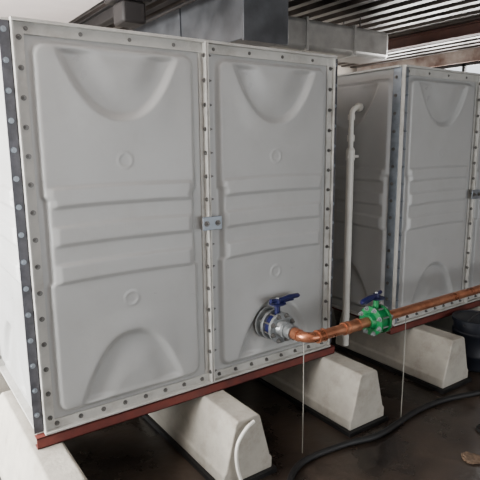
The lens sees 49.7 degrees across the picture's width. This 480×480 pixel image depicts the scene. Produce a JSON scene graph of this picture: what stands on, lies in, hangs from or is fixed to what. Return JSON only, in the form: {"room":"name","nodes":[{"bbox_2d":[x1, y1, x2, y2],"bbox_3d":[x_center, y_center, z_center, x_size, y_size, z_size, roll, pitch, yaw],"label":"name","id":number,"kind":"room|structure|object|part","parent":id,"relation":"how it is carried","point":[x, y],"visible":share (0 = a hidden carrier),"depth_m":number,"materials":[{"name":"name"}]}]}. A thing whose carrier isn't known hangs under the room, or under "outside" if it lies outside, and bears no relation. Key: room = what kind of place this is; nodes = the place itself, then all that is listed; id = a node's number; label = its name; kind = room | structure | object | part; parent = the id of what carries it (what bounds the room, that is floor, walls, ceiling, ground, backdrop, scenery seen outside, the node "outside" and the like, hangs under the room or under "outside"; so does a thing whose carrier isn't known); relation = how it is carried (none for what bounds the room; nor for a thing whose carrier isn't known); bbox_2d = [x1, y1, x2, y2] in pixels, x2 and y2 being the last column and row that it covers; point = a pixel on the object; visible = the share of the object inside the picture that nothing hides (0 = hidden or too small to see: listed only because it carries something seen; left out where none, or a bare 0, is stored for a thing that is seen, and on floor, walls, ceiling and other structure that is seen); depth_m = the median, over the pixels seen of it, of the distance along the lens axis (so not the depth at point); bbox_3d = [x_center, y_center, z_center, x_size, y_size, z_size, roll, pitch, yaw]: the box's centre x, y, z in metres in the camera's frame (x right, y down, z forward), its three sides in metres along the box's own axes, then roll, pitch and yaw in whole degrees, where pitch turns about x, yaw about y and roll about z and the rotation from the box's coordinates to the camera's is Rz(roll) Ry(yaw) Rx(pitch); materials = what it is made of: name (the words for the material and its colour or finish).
{"room":"water tank room","nodes":[
{"label":"water tank room","id":0,"kind":"room"},
{"bbox_2d":[0,0,102,22],"bbox_3d":[-1.279,-1.765,1.497,4.050,0.140,10.000,-8,13,-34],"label":"ceiling soffit","id":1,"kind":"structure","parent":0,"point":[65,11],"depth_m":5.37,"materials":[{"name":"white paint"}]},
{"bbox_2d":[68,0,104,22],"bbox_3d":[1.106,-2.225,3.043,10.200,0.160,10.500,-8,13,-34],"label":"ceiling","id":2,"kind":"structure","parent":0,"point":[103,1],"depth_m":6.05,"materials":[{"name":"metal"}]},
{"bbox_2d":[77,0,156,26],"bbox_3d":[0.534,-1.862,2.703,0.100,0.140,10.100,-8,13,-34],"label":"ceiling beam","id":3,"kind":"structure","parent":2,"relation":"attached to","point":[104,17],"depth_m":5.50,"materials":[{"name":"metal"}]},
{"bbox_2d":[105,0,151,28],"bbox_3d":[-0.908,-1.971,4.200,0.300,0.440,0.300,-8,13,-34],"label":"junction box","id":4,"kind":"object","parent":2,"relation":"attached to","point":[126,13],"visible":1,"depth_m":4.15,"materials":[{"name":"grey metal"}]},
{"bbox_2d":[125,0,197,30],"bbox_3d":[-0.437,-2.166,4.685,0.040,0.040,4.500,-8,13,-34],"label":"conduit pipe","id":5,"kind":"object","parent":2,"relation":"attached to","point":[187,2],"visible":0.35,"depth_m":5.03,"materials":[{"name":"grey metal"}]},
{"bbox_2d":[132,0,287,46],"bbox_3d":[-0.461,-2.156,5.462,0.490,0.520,2.420,-8,13,-34],"label":"air duct","id":6,"kind":"object","parent":2,"relation":"attached to","point":[262,23],"visible":0.61,"depth_m":4.62,"materials":[{"name":"silver metal"}]},
{"bbox_2d":[268,16,387,63],"bbox_3d":[0.895,-2.255,5.706,1.750,0.460,0.470,-8,13,-34],"label":"air duct","id":7,"kind":"object","parent":2,"relation":"attached to","point":[350,44],"visible":0.6,"depth_m":5.57,"materials":[{"name":"silver metal"}]},
{"bbox_2d":[388,20,479,51],"bbox_3d":[3.733,-2.297,4.892,0.120,0.140,10.100,-8,13,-34],"label":"ceiling beam","id":8,"kind":"structure","parent":2,"relation":"attached to","point":[470,29],"depth_m":6.60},
{"bbox_2d":[64,309,479,479],"bbox_3d":[1.141,1.330,3.697,10.200,0.150,10.500,-8,13,-34],"label":"floor","id":9,"kind":"structure","parent":0,"point":[429,445],"depth_m":3.37,"materials":[{"name":"concrete"}]},
{"bbox_2d":[0,371,10,394],"bbox_3d":[-1.949,1.015,4.052,0.380,0.402,1.200,-8,13,-34],"label":"concrete plinth","id":10,"kind":"object","parent":9,"relation":"on","point":[4,386],"visible":0.02,"depth_m":3.56,"materials":[{"name":"white concrete"}]},
{"bbox_2d":[0,390,86,479],"bbox_3d":[-1.103,1.226,2.857,0.380,0.402,1.200,-8,13,-34],"label":"concrete plinth","id":11,"kind":"object","parent":9,"relation":"on","point":[20,459],"visible":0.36,"depth_m":2.74,"materials":[{"name":"white concrete"}]},
{"bbox_2d":[143,390,276,479],"bbox_3d":[-0.282,1.115,3.418,0.380,0.402,1.200,-8,13,-34],"label":"concrete plinth","id":12,"kind":"object","parent":9,"relation":"on","point":[205,430],"visible":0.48,"depth_m":3.04,"materials":[{"name":"white concrete"}]},
{"bbox_2d":[34,344,334,449],"bbox_3d":[-0.757,0.769,4.034,2.090,0.058,2.065,-8,13,-34],"label":"base frame","id":13,"kind":"object","parent":12,"relation":"on","point":[43,441],"visible":0.3,"depth_m":3.03,"materials":[{"name":"red metal"}]},
{"bbox_2d":[0,16,337,435],"bbox_3d":[-0.759,-0.252,3.844,2.100,2.018,2.121,-8,13,-34],"label":"water tank","id":14,"kind":"object","parent":13,"relation":"on","point":[158,191],"visible":1,"depth_m":2.84,"materials":[{"name":"plastic"}]},
{"bbox_3d":[-1.321,-0.067,2.882,0.042,2.000,1.000,-8,13,-34],"label":"panel","id":15,"kind":"part","parent":14,"relation":"part of","materials":[{"name":"white plastic"}]},
{"bbox_3d":[-0.596,-0.050,2.754,1.000,2.000,0.042,-8,13,-34],"label":"panel","id":16,"kind":"part","parent":14,"relation":"part of","materials":[{"name":"white plastic"}]},
{"bbox_3d":[-0.161,-0.098,3.018,0.130,0.080,0.008,-8,13,-34],"label":"tie plate","id":17,"kind":"part","parent":14,"relation":"part of","materials":[{"name":"metal"}]},
{"bbox_3d":[0.224,-0.162,3.315,1.000,2.000,0.042,-8,13,-34],"label":"panel","id":18,"kind":"part","parent":14,"relation":"part of","materials":[{"name":"white plastic"}]},
{"bbox_2d":[260,293,299,342],"bbox_3d":[0.283,0.499,3.338,0.303,0.287,0.160,-8,13,-34],"label":"valve","id":19,"kind":"object","parent":14,"relation":"attached to","point":[271,323],"visible":0.88,"depth_m":3.28,"materials":[{"name":"metal"}]},
{"bbox_3d":[0.296,0.381,3.327,0.268,0.050,0.110,-8,13,-34],"label":"lever handle","id":20,"kind":"part","parent":19,"relation":"part of","materials":[{"name":"blue paint"}]},
{"bbox_2d":[235,420,254,479],"bbox_3d":[0.035,1.205,2.885,0.149,0.378,0.043,-10,14,-41],"label":"tube","id":21,"kind":"object","parent":9,"relation":"on","point":[252,422],"visible":1,"depth_m":2.85,"materials":[{"name":"white plastic"}]},
{"bbox_2d":[254,352,387,437],"bbox_3d":[0.538,1.003,3.980,0.380,0.402,1.200,-8,13,-34],"label":"concrete plinth","id":22,"kind":"object","parent":9,"relation":"on","point":[340,391],"visible":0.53,"depth_m":3.60,"materials":[{"name":"white concrete"}]},
{"bbox_2d":[332,308,335,326],"bbox_3d":[0.535,0.677,5.753,0.380,0.402,1.200,-8,13,-34],"label":"concrete plinth","id":23,"kind":"object","parent":9,"relation":"on","point":[333,315],"visible":0.08,"depth_m":5.37,"materials":[{"name":"concrete"}]},
{"bbox_2d":[287,390,479,479],"bbox_3d":[1.588,1.216,3.760,4.111,0.040,0.764,-10,14,-42],"label":"hose","id":24,"kind":"object","parent":9,"relation":"on","point":[404,418],"visible":1,"depth_m":3.39,"materials":[{"name":"black rubber"}]},
{"bbox_2d":[332,313,471,393],"bbox_3d":[1.382,0.889,4.558,0.380,0.402,1.200,-8,13,-34],"label":"concrete plinth","id":25,"kind":"object","parent":9,"relation":"on","point":[435,359],"visible":0.67,"depth_m":4.23,"materials":[{"name":"white concrete"}]},
{"bbox_2d":[332,300,479,334],"bbox_3d":[1.474,0.466,5.561,2.090,0.058,2.065,-8,13,-34],"label":"base frame","id":26,"kind":"object","parent":25,"relation":"on","point":[395,329],"visible":0.15,"depth_m":4.45,"materials":[{"name":"red metal"}]},
{"bbox_2d":[332,65,479,325],"bbox_3d":[1.471,-0.555,5.370,2.092,2.018,2.121,-8,13,-34],"label":"water tank","id":27,"kind":"object","parent":26,"relation":"on","point":[416,212],"visible":0.63,"depth_m":4.22,"materials":[{"name":"plastic"}]},
{"bbox_2d":[341,103,363,345],"bbox_3d":[0.924,-0.096,4.319,0.140,2.034,0.072,-8,13,-34],"label":"pipe","id":28,"kind":"object","parent":27,"relation":"attached to","point":[350,151],"visible":1,"depth_m":4.26,"materials":[{"name":"white plastic"}]},
{"bbox_3d":[0.910,-0.370,4.409,0.042,2.000,1.000,-8,13,-34],"label":"panel","id":29,"kind":"part","parent":27,"relation":"part of","materials":[{"name":"grey plastic"}]},
{"bbox_2d":[279,285,479,342],"bbox_3d":[1.441,0.416,3.980,2.851,0.104,0.396,-8,13,-34],"label":"copper pipe","id":30,"kind":"object","parent":27,"relation":"attached to","point":[288,330],"visible":0.88,"depth_m":3.27,"materials":[{"name":"metal"}]},
{"bbox_2d":[302,342,303,452],"bbox_3d":[0.390,0.978,3.196,0.009,0.738,0.006,-8,13,-34],"label":"hanging wire","id":31,"kind":"object","parent":30,"relation":"hanging from","point":[303,342],"visible":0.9,"depth_m":3.19,"materials":[{"name":"grey metal"}]},
{"bbox_2d":[358,290,392,335],"bbox_3d":[0.844,0.486,3.375,0.282,0.285,0.191,-8,13,-34],"label":"valve","id":32,"kind":"object","parent":30,"relation":"attached to","point":[380,317],"visible":0.93,"depth_m":3.36,"materials":[{"name":"green paint"}]},
{"bbox_3d":[0.837,0.372,3.346,0.263,0.050,0.116,-8,13,-34],"label":"lever handle","id":33,"kind":"part","parent":32,"relation":"part of","materials":[{"name":"blue paint"}]},
{"bbox_2d":[401,318,405,413],"bbox_3d":[1.141,0.894,3.614,0.009,0.738,0.006,-8,13,-34],"label":"hanging wire","id":34,"kind":"object","parent":30,"relation":"hanging from","point":[405,318],"visible":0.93,"depth_m":3.61,"materials":[{"name":"grey metal"}]},
{"bbox_3d":[1.635,-0.353,4.281,1.000,2.000,0.042,-8,13,-34],"label":"panel","id":35,"kind":"part","parent":27,"relation":"part of","materials":[{"name":"grey plastic"}]},
{"bbox_3d":[2.455,-0.465,4.842,1.000,2.000,0.042,-8,13,-34],"label":"panel","id":36,"kind":"part","parent":27,"relation":"part of","materials":[{"name":"white plastic"}]},
{"bbox_3d":[2.070,-0.401,4.545,0.130,0.080,0.008,-8,13,-34],"label":"tie plate","id":37,"kind":"part","parent":27,"relation":"part of","materials":[{"name":"metal"}]},
{"bbox_2d":[424,306,479,332],"bbox_3d":[2.178,0.780,5.102,0.380,0.402,1.200,-8,13,-34],"label":"concrete plinth","id":38,"kind":"object","parent":9,"relation":"on","point":[445,324],"visible":0.02,"depth_m":5.09,"materials":[{"name":"concrete"}]},
{"bbox_2d":[452,310,479,372],"bbox_3d":[2.030,0.830,4.474,0.391,0.536,0.390,-8,13,-34],"label":"drum","id":39,"kind":"object","parent":9,"relation":"on","point":[466,323],"visible":0.8,"depth_m":4.35,"materials":[{"name":"black plastic"}]},
{"bbox_2d":[461,452,479,463],"bbox_3d":[1.423,1.336,3.183,0.132,0.019,0.132,-8,13,-34],"label":"rag","id":40,"kind":"object","parent":9,"relation":"on","point":[471,458],"visible":1,"depth_m":3.17,"materials":[{"name":"fabric"}]},
{"bbox_2d":[74,0,479,67],"bbox_3d":[2.801,-2.278,4.235,5.730,0.080,10.100,-8,13,-34],"label":"deck","id":41,"kind":"object","parent":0,"point":[396,18],"depth_m":5.86,"materials":[{"name":"grey metal"}]},
{"bbox_2d":[337,66,356,74],"bbox_3d":[-1.823,-1.181,7.530,10.200,3.460,0.200,-8,13,-34],"label":"wall","id":42,"kind":"structure","parent":0,"point":[341,70],"depth_m":9.75,"materials":[{"name":"paint"}]},
{"bbox_2d":[357,47,479,70],"bbox_3d":[5.224,-1.002,6.177,0.200,3.460,10.500,-8,13,-34],"label":"wall","id":43,"kind":"structure","parent":0,"point":[469,55],"depth_m":8.47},
{"bbox_2d":[432,61,479,71],"bbox_3d":[3.563,-2.311,8.299,0.050,1.000,3.600,-8,13,-34],"label":"window","id":44,"kind":"structure","parent":43,"relation":"in","point":[463,65],"depth_m":8.22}
]}

